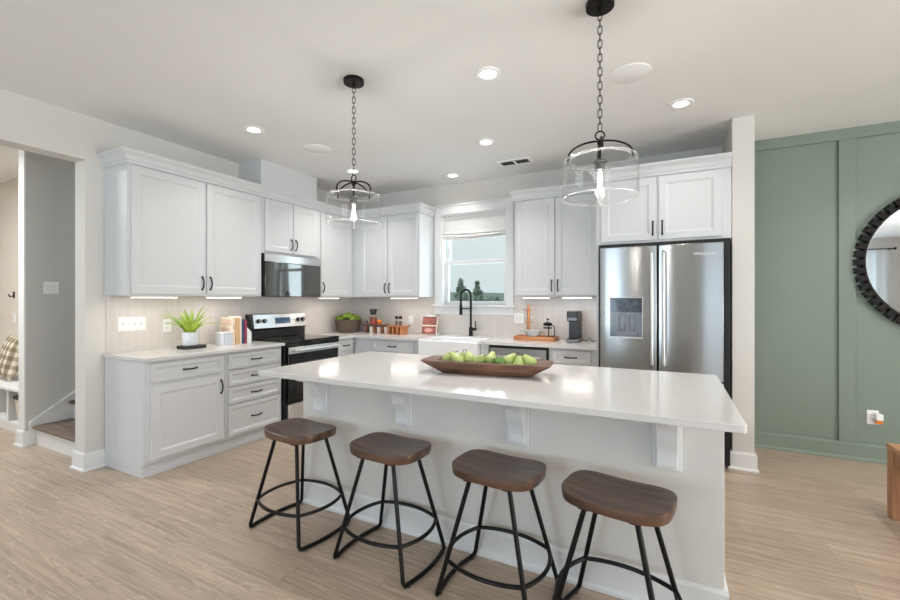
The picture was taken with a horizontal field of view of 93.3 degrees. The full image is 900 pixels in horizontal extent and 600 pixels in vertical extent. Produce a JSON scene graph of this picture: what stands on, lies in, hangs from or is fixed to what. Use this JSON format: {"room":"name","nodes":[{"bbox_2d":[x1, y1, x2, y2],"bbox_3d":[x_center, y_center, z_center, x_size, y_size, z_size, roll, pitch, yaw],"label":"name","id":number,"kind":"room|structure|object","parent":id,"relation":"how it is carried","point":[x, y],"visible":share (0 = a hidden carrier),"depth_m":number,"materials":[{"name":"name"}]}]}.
{"room":"kitchen","nodes":[
{"label":"kitchen","id":0,"kind":"room"},
{"bbox_2d":[0,177,17,374],"bbox_3d":[-4.948,-0.055,5.020,2.594,2.810,0.120,0,0,27],"label":"wall","id":1,"kind":"structure","parent":0,"point":[8,189],"depth_m":5.18,"materials":[{"name":"beige paint"}]},
{"bbox_2d":[26,151,74,430],"bbox_3d":[-3.263,-0.850,5.324,0.119,4.400,3.090,0,0,27],"label":"wall","id":2,"kind":"structure","parent":0,"point":[50,181],"depth_m":4.07,"materials":[{"name":"paint"}]},
{"bbox_2d":[18,149,25,430],"bbox_3d":[-3.976,-0.125,3.947,0.123,2.670,0.012,0,0,27],"label":"trim","id":3,"kind":"structure","parent":2,"relation":"attached to","point":[21,153],"depth_m":3.93,"materials":[{"name":"white paint"}]},
{"bbox_2d":[43,282,58,293],"bbox_3d":[-3.833,-0.117,4.083,0.009,0.115,0.115,0,0,27],"label":"switch plate","id":4,"kind":"object","parent":2,"relation":"attached to","point":[48,287],"visible":1,"depth_m":4.08,"materials":[{"name":"white plastic"}]},
{"bbox_2d":[28,390,74,444],"bbox_3d":[-3.304,0.386,5.091,0.022,1.928,2.600,0,0,27],"label":"trim","id":5,"kind":"structure","parent":2,"relation":"attached to","point":[63,411],"depth_m":4.10,"materials":[{"name":"white paint"}]},
{"bbox_2d":[0,88,349,452],"bbox_3d":[-3.580,-0.850,2.177,0.160,4.400,8.970,0,0,27],"label":"wall","id":6,"kind":"structure","parent":0,"point":[28,124],"depth_m":3.40,"materials":[{"name":"beige paint"}]},
{"bbox_2d":[69,448,105,472],"bbox_3d":[-4.232,1.280,0.919,0.216,0.140,5.816,0,0,27],"label":"baseboard","id":7,"kind":"structure","parent":6,"relation":"attached to","point":[82,462],"depth_m":3.38,"materials":[{"name":"white paint"}]},
{"bbox_2d":[104,163,260,296],"bbox_3d":[-2.361,-0.557,3.914,0.400,1.045,1.223,0,0,27],"label":"upper cabinet","id":8,"kind":"object","parent":6,"relation":"attached to","point":[166,234],"visible":0.98,"depth_m":3.62,"materials":[{"name":"white paint"}]},
{"bbox_2d":[130,296,177,297],"bbox_3d":[-2.453,-0.026,3.530,0.040,0.018,0.350,0,0,27],"label":"light","id":9,"kind":"object","parent":8,"relation":"attached to","point":[130,296],"visible":0.89,"depth_m":3.51,"materials":[{"name":"white plastic"}]},
{"bbox_2d":[205,296,241,297],"bbox_3d":[-2.167,-0.026,4.080,0.040,0.018,0.350,0,0,27],"label":"light","id":10,"kind":"object","parent":8,"relation":"attached to","point":[205,296],"visible":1,"depth_m":4.05,"materials":[{"name":"white plastic"}]},
{"bbox_2d":[96,146,436,219],"bbox_3d":[-1.675,-1.120,4.630,3.367,0.108,1.042,0,0,-41],"label":"crown molding","id":11,"kind":"structure","parent":8,"relation":"attached to","point":[120,155],"depth_m":4.11,"materials":[{"name":"white paint"}]},
{"bbox_2d":[106,296,349,352],"bbox_3d":[-2.127,0.200,4.797,0.008,0.500,2.980,0,0,27],"label":"wall tile","id":12,"kind":"structure","parent":6,"relation":"attached to","point":[320,314],"depth_m":4.10,"materials":[{"name":"tile"}]},
{"bbox_2d":[118,317,145,331],"bbox_3d":[-2.718,0.204,3.628,0.018,0.117,0.205,0,0,27],"label":"switch plate","id":13,"kind":"object","parent":12,"relation":"attached to","point":[124,323],"visible":1,"depth_m":3.62,"materials":[{"name":"white plastic"}]},
{"bbox_2d":[163,319,170,331],"bbox_3d":[-2.589,0.235,3.888,0.009,0.118,0.075,0,0,27],"label":"outlet plate","id":14,"kind":"object","parent":12,"relation":"attached to","point":[166,327],"visible":0.83,"depth_m":3.88,"materials":[{"name":"white plastic"}]},
{"bbox_2d":[239,159,316,199],"bbox_3d":[-1.927,-1.305,4.811,0.350,0.310,0.780,0,0,27],"label":"soffit","id":15,"kind":"object","parent":6,"relation":"attached to","point":[259,171],"depth_m":4.58,"materials":[{"name":"white paint"}]},
{"bbox_2d":[261,197,317,258],"bbox_3d":[-1.898,-0.784,4.808,0.400,0.592,0.789,0,0,27],"label":"upper cabinet","id":16,"kind":"object","parent":6,"relation":"attached to","point":[287,229],"visible":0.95,"depth_m":4.68,"materials":[{"name":"white paint"}]},
{"bbox_2d":[261,253,319,296],"bbox_3d":[-1.896,-0.262,4.807,0.388,0.449,0.782,0,0,27],"label":"microwave","id":17,"kind":"object","parent":16,"relation":"attached to","point":[281,275],"visible":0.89,"depth_m":4.65,"materials":[{"name":"silver metal"}]},
{"bbox_2d":[318,211,367,297],"bbox_3d":[-1.491,-0.557,5.593,0.400,1.045,0.977,0,0,27],"label":"upper cabinet","id":18,"kind":"object","parent":6,"relation":"attached to","point":[335,233],"visible":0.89,"depth_m":5.35,"materials":[{"name":"white paint"}]},
{"bbox_2d":[0,0,899,197],"bbox_3d":[-1.093,-2.305,0.933,13.200,1.690,9.350,0,0,27],"label":"ceiling","id":19,"kind":"structure","parent":0,"point":[192,74],"depth_m":2.73,"materials":[{"name":"paint"}]},
{"bbox_2d":[243,125,263,133],"bbox_3d":[-1.677,-1.456,3.632,0.164,0.008,0.164,0,0,27],"label":"recessed light","id":20,"kind":"object","parent":19,"relation":"in","point":[249,128],"visible":1,"depth_m":3.62,"materials":[{"name":"white plastic"}]},
{"bbox_2d":[303,144,330,153],"bbox_3d":[-1.284,-1.456,4.101,0.256,0.008,0.256,0,0,27],"label":"ceiling speaker","id":21,"kind":"object","parent":19,"relation":"attached to","point":[312,148],"visible":1,"depth_m":4.08,"materials":[{"name":"white plastic"}]},
{"bbox_2d":[328,74,380,220],"bbox_3d":[-0.638,-0.980,2.815,0.356,0.960,0.356,0,0,32],"label":"pendant light","id":22,"kind":"object","parent":19,"relation":"hanging from","point":[355,82],"visible":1,"depth_m":2.81,"materials":[{"name":"brown metal"}]},
{"bbox_2d":[348,196,358,204],"bbox_3d":[-0.638,-0.661,2.815,0.072,0.048,0.072,0,0,32],"label":"socket","id":23,"kind":"object","parent":22,"relation":"attached to","point":[353,199],"depth_m":2.80,"materials":[{"name":"metal"}]},
{"bbox_2d":[477,138,494,145],"bbox_3d":[0.332,-1.456,3.920,0.164,0.008,0.164,0,0,27],"label":"recessed light","id":24,"kind":"object","parent":19,"relation":"in","point":[484,142],"visible":1,"depth_m":3.92,"materials":[{"name":"white plastic"}]},
{"bbox_2d":[475,66,500,80],"bbox_3d":[0.245,-1.456,2.735,0.164,0.008,0.164,0,0,27],"label":"recessed light","id":25,"kind":"object","parent":19,"relation":"in","point":[488,73],"visible":1,"depth_m":2.73,"materials":[{"name":"white plastic"}]},
{"bbox_2d":[496,157,533,166],"bbox_3d":[0.687,-1.455,4.487,0.350,0.010,0.180,0,0,27],"label":"ceiling vent","id":26,"kind":"object","parent":19,"relation":"in","point":[526,160],"visible":1,"depth_m":4.48,"materials":[{"name":"white plastic"}]},
{"bbox_2d":[562,0,639,200],"bbox_3d":[0.736,-0.980,2.085,0.356,0.960,0.356,0,0,15],"label":"pendant light","id":27,"kind":"object","parent":19,"relation":"hanging from","point":[594,8],"visible":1,"depth_m":2.08,"materials":[{"name":"brown metal"}]},
{"bbox_2d":[592,157,607,171],"bbox_3d":[0.736,-0.696,2.085,0.072,0.118,0.072,0,0,27],"label":"socket","id":28,"kind":"object","parent":27,"relation":"attached to","point":[599,163],"depth_m":2.07,"materials":[{"name":"silver metal"}]},
{"bbox_2d":[609,63,651,84],"bbox_3d":[1.162,-1.456,2.741,0.256,0.008,0.256,0,0,27],"label":"ceiling speaker","id":29,"kind":"object","parent":19,"relation":"attached to","point":[631,73],"visible":1,"depth_m":2.72,"materials":[{"name":"white plastic"}]},
{"bbox_2d":[669,98,693,108],"bbox_3d":[1.715,-1.456,3.152,0.164,0.008,0.164,0,0,27],"label":"recessed light","id":30,"kind":"object","parent":19,"relation":"in","point":[684,102],"visible":1,"depth_m":3.14,"materials":[{"name":"white plastic"}]},
{"bbox_2d":[0,428,899,599],"bbox_3d":[-1.047,1.410,1.022,13.200,0.120,9.550,0,0,27],"label":"floor","id":31,"kind":"structure","parent":0,"point":[806,526],"depth_m":2.40,"materials":[{"name":"wood"}]},
{"bbox_2d":[0,374,17,432],"bbox_3d":[-4.995,1.117,4.770,2.440,0.465,0.363,0,0,27],"label":"bench","id":32,"kind":"object","parent":31,"relation":"on","point":[8,389],"visible":0.2,"depth_m":4.41,"materials":[{"name":"white paint"}]},
{"bbox_2d":[0,334,17,380],"bbox_3d":[-4.915,0.635,4.750,0.500,0.488,0.199,0,0,32],"label":"throw pillow","id":33,"kind":"object","parent":32,"relation":"on","point":[9,349],"visible":0.75,"depth_m":4.63,"materials":[{"name":"beige fabric"}]},
{"bbox_2d":[13,395,17,418],"bbox_3d":[-4.263,1.117,4.389,0.364,0.264,0.264,0,0,27],"label":"storage bin","id":34,"kind":"object","parent":32,"relation":"on","point":[16,396],"visible":0.11,"depth_m":4.34,"materials":[{"name":"beige fabric"}]},
{"bbox_2d":[33,400,74,456],"bbox_3d":[-2.796,0.540,4.954,0.999,1.620,2.788,0,0,27],"label":"staircase","id":35,"kind":"structure","parent":31,"relation":"on","point":[58,436],"depth_m":3.84,"materials":[{"name":"white paint"}]},
{"bbox_2d":[105,353,224,478],"bbox_3d":[-2.385,0.907,3.608,0.624,0.885,0.658,0,0,27],"label":"base cabinet","id":36,"kind":"object","parent":31,"relation":"on","point":[163,415],"visible":0.94,"depth_m":3.38,"materials":[{"name":"white paint"}]},
{"bbox_2d":[103,341,284,361],"bbox_3d":[-2.247,0.450,3.878,0.625,0.030,1.294,0,0,27],"label":"countertop","id":37,"kind":"structure","parent":36,"relation":"on","point":[148,355],"depth_m":3.59,"materials":[{"name":"white stone"}]},
{"bbox_2d":[177,344,206,349],"bbox_3d":[-2.328,0.420,3.831,0.140,0.027,0.190,0,0,27],"label":"book","id":38,"kind":"object","parent":37,"relation":"on","point":[197,345],"visible":0.95,"depth_m":3.78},
{"bbox_2d":[158,306,212,345],"bbox_3d":[-2.340,0.230,3.832,0.413,0.353,0.507,0,0,27],"label":"potted plant","id":39,"kind":"object","parent":38,"relation":"on","point":[189,336],"visible":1,"depth_m":3.77,"materials":[{"name":"green plant"}]},
{"bbox_2d":[182,332,197,345],"bbox_3d":[-2.339,0.348,3.820,0.128,0.118,0.128,0,0,27],"label":"pot","id":40,"kind":"object","parent":39,"relation":"attached to","point":[188,338],"depth_m":3.77,"materials":[{"name":"grey ceramic"}]},
{"bbox_2d":[215,332,231,345],"bbox_3d":[-2.181,0.372,4.103,0.100,0.125,0.122,0,0,27],"label":"bookend","id":41,"kind":"object","parent":37,"relation":"on","point":[221,338],"visible":1,"depth_m":4.06,"materials":[{"name":"grey ceramic"}]},
{"bbox_2d":[220,317,234,344],"bbox_3d":[-2.204,0.304,4.205,0.196,0.262,0.029,0,0,27],"label":"book","id":42,"kind":"object","parent":37,"relation":"on","point":[227,324],"visible":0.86,"depth_m":4.17,"materials":[{"name":"beige paper"}]},
{"bbox_2d":[228,316,241,343],"bbox_3d":[-2.156,0.299,4.256,0.185,0.272,0.016,0,0,27],"label":"book","id":43,"kind":"object","parent":37,"relation":"on","point":[240,317],"visible":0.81,"depth_m":4.22,"materials":[{"name":"white paper"}]},
{"bbox_2d":[235,318,239,343],"bbox_3d":[-2.170,0.307,4.229,0.175,0.255,0.040,0,0,27],"label":"book","id":44,"kind":"object","parent":37,"relation":"on","point":[237,320],"visible":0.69,"depth_m":4.18,"materials":[{"name":"beige paper"}]},
{"bbox_2d":[244,320,246,343],"bbox_3d":[-2.122,0.319,4.293,0.180,0.232,0.024,0,0,27],"label":"book","id":45,"kind":"object","parent":37,"relation":"on","point":[245,321],"visible":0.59,"depth_m":4.25,"materials":[{"name":"paper"}]},
{"bbox_2d":[247,328,251,342],"bbox_3d":[-2.082,0.336,4.317,0.130,0.199,0.050,0,0,27],"label":"bookend","id":46,"kind":"object","parent":37,"relation":"on","point":[249,333],"visible":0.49,"depth_m":4.29,"materials":[{"name":"white paint"}]},
{"bbox_2d":[223,346,280,450],"bbox_3d":[-2.091,0.907,4.175,0.624,0.885,0.615,0,0,27],"label":"base cabinet","id":47,"kind":"object","parent":31,"relation":"on","point":[252,400],"visible":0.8,"depth_m":3.99,"materials":[{"name":"white paint"}]},
{"bbox_2d":[245,313,339,420],"bbox_3d":[-1.731,0.738,4.780,0.702,1.165,0.770,0,0,27],"label":"range","id":48,"kind":"object","parent":31,"relation":"on","point":[298,348],"visible":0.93,"depth_m":4.61,"materials":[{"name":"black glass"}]},
{"bbox_2d":[252,334,338,343],"bbox_3d":[-1.722,0.433,4.775,0.548,0.024,0.770,0,0,27],"label":"cooktop","id":49,"kind":"object","parent":48,"relation":"in","point":[285,338],"depth_m":4.69,"materials":[{"name":"glass"}]},
{"bbox_2d":[249,418,350,551],"bbox_3d":[-0.895,1.053,2.542,0.513,0.594,0.428,0,0,32],"label":"bar stool","id":50,"kind":"object","parent":31,"relation":"on","point":[295,432],"visible":0.96,"depth_m":2.50,"materials":[{"name":"brown wood"}]},
{"bbox_2d":[337,338,353,356],"bbox_3d":[-1.513,0.907,5.291,0.624,0.885,0.318,0,0,27],"label":"base cabinet","id":51,"kind":"object","parent":31,"relation":"on","point":[346,347],"visible":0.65,"depth_m":5.17,"materials":[{"name":"white paint"}]},
{"bbox_2d":[354,338,417,353],"bbox_3d":[-0.645,0.907,5.333,0.983,0.885,0.644,0,0,27],"label":"base cabinet","id":52,"kind":"object","parent":31,"relation":"on","point":[361,345],"visible":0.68,"depth_m":5.08,"materials":[{"name":"white paint"}]},
{"bbox_2d":[311,331,595,349],"bbox_3d":[-0.103,0.450,4.897,3.494,0.030,0.924,0,0,27],"label":"countertop","id":53,"kind":"structure","parent":52,"relation":"on","point":[495,340],"depth_m":4.80,"materials":[{"name":"white stone"}]},
{"bbox_2d":[334,312,361,332],"bbox_3d":[-1.374,0.300,5.737,0.364,0.269,0.367,0,0,27],"label":"planter","id":54,"kind":"object","parent":53,"relation":"on","point":[348,322],"visible":1,"depth_m":5.61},
{"bbox_2d":[363,324,389,332],"bbox_3d":[-0.973,0.378,5.641,0.320,0.115,0.160,0,0,27],"label":"spice rack","id":55,"kind":"object","parent":53,"relation":"on","point":[375,326],"visible":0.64,"depth_m":5.58,"materials":[{"name":"wood"}]},
{"bbox_2d":[370,309,376,323],"bbox_3d":[-1.022,0.220,5.666,0.100,0.200,0.100,0,0,27],"label":"spice jar","id":56,"kind":"object","parent":55,"relation":"on","point":[373,319],"visible":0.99,"depth_m":5.63,"materials":[{"name":"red glass"}]},
{"bbox_2d":[386,325,409,334],"bbox_3d":[-0.666,0.380,5.425,0.255,0.110,0.180,0,0,27],"label":"spice rack","id":57,"kind":"object","parent":53,"relation":"on","point":[392,329],"visible":1,"depth_m":5.38,"materials":[{"name":"wood"}]},
{"bbox_2d":[421,316,437,334],"bbox_3d":[-0.258,0.322,5.354,0.205,0.225,0.075,0,0,23],"label":"cookbook","id":58,"kind":"object","parent":53,"relation":"on","point":[429,324],"visible":1,"depth_m":5.34,"materials":[{"name":"red paper"}]},
{"bbox_2d":[421,326,435,333],"bbox_3d":[-0.268,0.378,5.330,0.197,0.095,0.022,0,0,23],"label":"photo","id":59,"kind":"object","parent":58,"relation":"attached to","point":[425,329],"depth_m":5.33},
{"bbox_2d":[422,317,436,324],"bbox_3d":[-0.257,0.263,5.354,0.197,0.102,0.024,0,0,23],"label":"photo","id":60,"kind":"object","parent":58,"relation":"attached to","point":[426,320],"depth_m":5.35},
{"bbox_2d":[418,336,490,355],"bbox_3d":[0.082,0.576,4.862,0.726,0.258,0.528,0,0,27],"label":"farmhouse sink","id":61,"kind":"object","parent":53,"relation":"in","point":[440,345],"visible":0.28,"depth_m":4.68,"materials":[{"name":"white ceramic"}]},
{"bbox_2d":[459,289,476,335],"bbox_3d":[0.217,0.148,5.129,0.212,0.573,0.066,0,0,14],"label":"kitchen faucet","id":62,"kind":"object","parent":53,"relation":"on","point":[471,328],"visible":1,"depth_m":5.11,"materials":[{"name":"black metal"}]},
{"bbox_2d":[513,334,558,341],"bbox_3d":[0.940,0.413,4.627,0.440,0.044,0.240,0,0,27],"label":"serving tray","id":63,"kind":"object","parent":53,"relation":"on","point":[521,336],"visible":0.98,"depth_m":4.54,"materials":[{"name":"brown wood"}]},
{"bbox_2d":[523,305,533,329],"bbox_3d":[0.872,0.240,4.713,0.120,0.365,0.120,0,0,27],"label":"mug tree","id":64,"kind":"object","parent":63,"relation":"on","point":[528,310],"visible":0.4,"depth_m":4.70,"materials":[{"name":"brown wood"}]},
{"bbox_2d":[525,330,541,336],"bbox_3d":[0.901,0.375,4.596,0.184,0.096,0.184,0,0,27],"label":"speckled bowl","id":65,"kind":"object","parent":63,"relation":"on","point":[531,333],"visible":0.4,"depth_m":4.54,"materials":[{"name":"ceramic"}]},
{"bbox_2d":[543,318,554,336],"bbox_3d":[1.051,0.309,4.543,0.100,0.227,0.122,0,0,-17],"label":"press","id":66,"kind":"object","parent":63,"relation":"on","point":[547,323],"visible":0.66,"depth_m":4.51,"materials":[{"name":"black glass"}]},
{"bbox_2d":[566,311,595,342],"bbox_3d":[1.397,0.273,4.419,0.303,0.325,0.352,0,0,27],"label":"coffee maker","id":67,"kind":"object","parent":53,"relation":"on","point":[574,318],"visible":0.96,"depth_m":4.39,"materials":[{"name":"grey plastic"}]},
{"bbox_2d":[333,432,445,588],"bbox_3d":[-0.315,1.053,2.249,0.513,0.594,0.428,0,0,30],"label":"bar stool","id":68,"kind":"object","parent":31,"relation":"on","point":[388,449],"visible":1,"depth_m":2.20,"materials":[{"name":"black metal"}]},
{"bbox_2d":[481,344,489,354],"bbox_3d":[0.503,0.907,4.768,0.095,0.885,0.590,0,0,27],"label":"base cabinet","id":69,"kind":"object","parent":31,"relation":"on","point":[485,349],"visible":0.02,"depth_m":4.50,"materials":[{"name":"white paint"}]},
{"bbox_2d":[435,449,557,599],"bbox_3d":[0.226,1.053,1.967,0.513,0.594,0.428,0,0,31],"label":"bar stool","id":70,"kind":"object","parent":31,"relation":"on","point":[509,474],"visible":0.94,"depth_m":1.92,"materials":[{"name":"black metal"}]},
{"bbox_2d":[296,380,728,599],"bbox_3d":[0.207,0.907,2.573,2.460,0.885,0.960,0,0,27],"label":"kitchen island","id":71,"kind":"object","parent":31,"relation":"on","point":[688,462],"visible":0.66,"depth_m":2.12,"materials":[{"name":"grey paint"}]},
{"bbox_2d":[258,351,747,433],"bbox_3d":[0.178,0.450,2.541,2.502,0.030,1.125,0,0,27],"label":"island countertop","id":72,"kind":"structure","parent":71,"relation":"on","point":[700,401],"depth_m":2.11,"materials":[{"name":"white stone"}]},
{"bbox_2d":[421,355,553,377],"bbox_3d":[0.215,0.397,2.518,0.770,0.077,0.260,0,0,19],"label":"dough bowl","id":73,"kind":"object","parent":72,"relation":"on","point":[435,361],"visible":0.84,"depth_m":2.41,"materials":[{"name":"brown wood"}]},
{"bbox_2d":[442,351,457,360],"bbox_3d":[-0.005,0.356,2.606,0.092,0.092,0.076,0,0,42],"label":"pear","id":74,"kind":"object","parent":73,"relation":"in","point":[446,357],"visible":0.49,"depth_m":2.58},
{"bbox_2d":[447,352,464,361],"bbox_3d":[0.043,0.359,2.558,0.095,0.089,0.076,0,0,40],"label":"pear","id":75,"kind":"object","parent":73,"relation":"in","point":[455,357],"visible":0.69,"depth_m":2.53,"materials":[{"name":"food"}]},
{"bbox_2d":[465,349,474,361],"bbox_3d":[0.121,0.352,2.554,0.086,0.098,0.076,0,0,20],"label":"pear","id":76,"kind":"object","parent":73,"relation":"in","point":[469,356],"visible":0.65,"depth_m":2.53,"materials":[{"name":"food"}]},
{"bbox_2d":[473,354,485,362],"bbox_3d":[0.181,0.361,2.513,0.097,0.086,0.076,0,0,26],"label":"pear","id":77,"kind":"object","parent":73,"relation":"in","point":[479,358],"visible":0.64,"depth_m":2.48,"materials":[{"name":"food"}]},
{"bbox_2d":[485,350,495,362],"bbox_3d":[0.241,0.350,2.520,0.083,0.100,0.076,0,0,-13],"label":"pear","id":78,"kind":"object","parent":73,"relation":"in","point":[491,355],"visible":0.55,"depth_m":2.50,"materials":[{"name":"food"}]},
{"bbox_2d":[491,357,505,363],"bbox_3d":[0.288,0.371,2.465,0.076,0.078,0.107,0,0,19],"label":"pear","id":79,"kind":"object","parent":73,"relation":"in","point":[499,360],"visible":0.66,"depth_m":2.44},
{"bbox_2d":[504,352,518,363],"bbox_3d":[0.350,0.353,2.499,0.088,0.096,0.076,0,0,-39],"label":"pear","id":80,"kind":"object","parent":73,"relation":"in","point":[509,359],"visible":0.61,"depth_m":2.47,"materials":[{"name":"food"}]},
{"bbox_2d":[513,352,524,364],"bbox_3d":[0.398,0.361,2.448,0.075,0.118,0.075,0,0,36],"label":"pear","id":81,"kind":"object","parent":73,"relation":"in","point":[518,361],"visible":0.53,"depth_m":2.43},
{"bbox_2d":[520,353,536,364],"bbox_3d":[0.459,0.355,2.448,0.075,0.094,0.090,0,0,-38],"label":"pear","id":82,"kind":"object","parent":73,"relation":"in","point":[528,360],"visible":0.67,"depth_m":2.42,"materials":[{"name":"food"}]},
{"bbox_2d":[490,345,548,359],"bbox_3d":[0.811,0.911,4.564,0.629,0.878,0.649,0,0,27],"label":"dishwasher","id":83,"kind":"object","parent":31,"relation":"on","point":[539,353],"visible":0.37,"depth_m":4.31,"materials":[{"name":"silver metal"}]},
{"bbox_2d":[549,348,595,366],"bbox_3d":[1.304,0.907,4.323,0.460,0.885,0.644,0,0,27],"label":"base cabinet","id":84,"kind":"object","parent":31,"relation":"on","point":[580,357],"visible":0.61,"depth_m":4.07,"materials":[{"name":"white paint"}]},
{"bbox_2d":[555,470,681,599],"bbox_3d":[0.669,1.053,1.697,0.513,0.594,0.428,0,0,36],"label":"bar stool","id":85,"kind":"object","parent":31,"relation":"on","point":[638,504],"visible":1,"depth_m":1.67,"materials":[{"name":"wood"}]},
{"bbox_2d":[596,167,730,366],"bbox_3d":[1.949,0.135,3.937,1.037,2.430,0.752,0,0,27],"label":"upper cabinet","id":86,"kind":"object","parent":31,"relation":"on","point":[690,206],"visible":0.88,"depth_m":3.62,"materials":[{"name":"white paint"}]},
{"bbox_2d":[508,152,731,202],"bbox_3d":[1.525,-1.120,4.157,1.994,0.108,0.756,0,0,27],"label":"crown molding","id":87,"kind":"structure","parent":86,"relation":"attached to","point":[721,160],"depth_m":3.73,"materials":[{"name":"white paint"}]},
{"bbox_2d":[599,239,729,465],"bbox_3d":[1.917,0.426,3.859,0.997,1.828,0.863,0,0,27],"label":"refrigerator","id":88,"kind":"object","parent":31,"relation":"on","point":[665,306],"visible":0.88,"depth_m":3.51,"materials":[{"name":"silver metal"}]},
{"bbox_2d":[886,443,899,520],"bbox_3d":[2.582,1.123,1.976,0.355,0.455,1.385,0,0,27],"label":"bench","id":89,"kind":"object","parent":31,"relation":"on","point":[893,449],"visible":1,"depth_m":2.60,"materials":[{"name":"beige wood"}]},
{"bbox_2d":[350,133,899,445],"bbox_3d":[2.126,-0.850,4.372,10.650,4.400,0.180,0,0,27],"label":"wall","id":90,"kind":"structure","parent":0,"point":[797,186],"depth_m":3.75,"materials":[{"name":"green paint"}]},
{"bbox_2d":[353,212,433,297],"bbox_3d":[-0.766,-0.557,5.541,1.041,1.045,0.402,0,0,27],"label":"upper cabinet","id":91,"kind":"object","parent":90,"relation":"attached to","point":[393,256],"visible":1,"depth_m":5.37,"materials":[{"name":"white paint"}]},
{"bbox_2d":[350,296,595,340],"bbox_3d":[0.116,0.200,5.308,3.520,0.500,0.008,0,0,27],"label":"wall tile","id":92,"kind":"structure","parent":90,"relation":"attached to","point":[555,309],"depth_m":5.11,"materials":[{"name":"tile"}]},
{"bbox_2d":[514,313,523,322],"bbox_3d":[0.800,0.210,4.944,0.120,0.118,0.009,0,0,27],"label":"switch plate","id":93,"kind":"object","parent":92,"relation":"attached to","point":[517,316],"visible":0.98,"depth_m":4.94,"materials":[{"name":"white plastic"}]},
{"bbox_2d":[431,197,515,314],"bbox_3d":[0.304,-0.512,5.272,1.107,1.385,0.220,0,0,27],"label":"window","id":94,"kind":"structure","parent":90,"relation":"in","point":[443,305],"depth_m":5.25,"materials":[{"name":"white paint"}]},
{"bbox_2d":[443,211,505,239],"bbox_3d":[0.298,-0.907,5.261,0.847,0.308,0.075,0,0,27],"label":"roman shade","id":95,"kind":"object","parent":94,"relation":"attached to","point":[484,225],"visible":0.98,"depth_m":5.25,"materials":[{"name":"white fabric"}]},
{"bbox_2d":[515,193,595,296],"bbox_3d":[1.169,-0.557,4.538,0.898,1.045,0.402,0,0,27],"label":"upper cabinet","id":96,"kind":"object","parent":90,"relation":"attached to","point":[555,238],"visible":0.88,"depth_m":4.39,"materials":[{"name":"white paint"}]},
{"bbox_2d":[754,431,886,464],"bbox_3d":[4.607,1.277,2.967,4.250,0.146,0.030,0,0,27],"label":"baseboard","id":97,"kind":"structure","parent":90,"relation":"attached to","point":[872,453],"depth_m":3.68,"materials":[{"name":"green paint"}]},
{"bbox_2d":[754,121,899,442],"bbox_3d":[4.605,-0.128,2.974,4.260,2.664,0.020,0,0,27],"label":"trim","id":98,"kind":"structure","parent":90,"relation":"attached to","point":[846,137],"depth_m":3.61,"materials":[{"name":"green paint"}]},
{"bbox_2d":[867,410,878,424],"bbox_3d":[3.525,0.978,3.541,0.075,0.118,0.009,0,0,27],"label":"outlet plate","id":99,"kind":"object","parent":90,"relation":"attached to","point":[870,413],"visible":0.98,"depth_m":3.54,"materials":[{"name":"white plastic"}]},
{"bbox_2d":[874,413,883,423],"bbox_3d":[3.537,0.981,3.502,0.048,0.082,0.043,0,0,27],"label":"air freshener","id":100,"kind":"object","parent":99,"relation":"attached to","point":[879,418],"visible":1,"depth_m":3.49,"materials":[{"name":"white plastic"}]},
{"bbox_2d":[853,198,899,323],"bbox_3d":[3.937,-0.315,3.303,1.212,1.212,0.048,0,0,27],"label":"round mirror","id":101,"kind":"object","parent":90,"relation":"attached to","point":[878,261],"visible":1,"depth_m":3.50,"materials":[{"name":"black metal"}]},
{"bbox_2d":[866,210,899,311],"bbox_3d":[3.940,-0.315,3.310,1.054,1.054,0.004,0,0,27],"label":"mirror glass","id":102,"kind":"object","parent":101,"relation":"attached to","point":[883,245],"depth_m":3.49,"materials":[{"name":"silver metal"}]},
{"bbox_2d":[722,115,753,453],"bbox_3d":[2.491,-0.055,3.687,0.150,2.810,0.700,0,0,27],"label":"wall","id":103,"kind":"structure","parent":0,"point":[739,140],"depth_m":3.38,"materials":[{"name":"beige paint"}]},
{"bbox_2d":[727,447,759,473],"bbox_3d":[2.480,1.280,3.665,0.206,0.140,0.706,0,0,27],"label":"baseboard","id":104,"kind":"structure","parent":103,"relation":"attached to","point":[742,461],"depth_m":3.36,"materials":[{"name":"white paint"}]},
{"bbox_3d":[-5.093,-0.055,3.496,3.740,2.810,2.720,0,0,27],"label":"wall","id":105,"kind":"structure","parent":0,"visible":0},
{"bbox_2d":[13,429,32,447],"bbox_3d":[-5.553,1.280,3.582,2.643,0.140,2.250,0,0,27],"label":"baseboard","id":106,"kind":"structure","parent":105,"relation":"attached to","point":[21,437],"depth_m":3.92,"materials":[{"name":"white paint"}]},
{"label":"outside","id":107,"kind":"structure","parent":0,"visible":0},
{"bbox_3d":[11.750,1.900,109.587,200.000,0.100,194.600,0,0,27],"label":"ground","id":108,"kind":"structure","parent":107,"visible":0},
{"bbox_2d":[453,278,468,300],"bbox_3d":[0.526,0.393,20.041,1.864,2.916,1.862,0,0,-2],"label":"conifer tree","id":109,"kind":"object","parent":108,"relation":"on","point":[461,286],"visible":0.3,"depth_m":19.94,"materials":[{"name":"green plant"}]},
{"bbox_2d":[467,280,482,300],"bbox_3d":[1.201,0.499,18.087,1.850,2.704,1.850,0,0,27],"label":"conifer tree","id":110,"kind":"object","parent":108,"relation":"on","point":[477,292],"visible":0.27,"depth_m":18.01,"materials":[{"name":"green plant"}]},
{"bbox_2d":[450,292,503,300],"bbox_3d":[-10.039,0.290,78.417,150.000,3.319,6.000,0,0,27],"label":"treeline","id":111,"kind":"object","parent":108,"relation":"on","point":[501,295],"visible":0.04,"depth_m":67.01,"materials":[{"name":"green plant"}]},
{"bbox_2d":[475,295,501,300],"bbox_3d":[1.475,0.832,15.724,1.623,2.039,1.839,0,0,27],"label":"leafy tree","id":112,"kind":"object","parent":108,"relation":"on","point":[479,298],"visible":0.05,"depth_m":15.41,"materials":[{"name":"green plant"}]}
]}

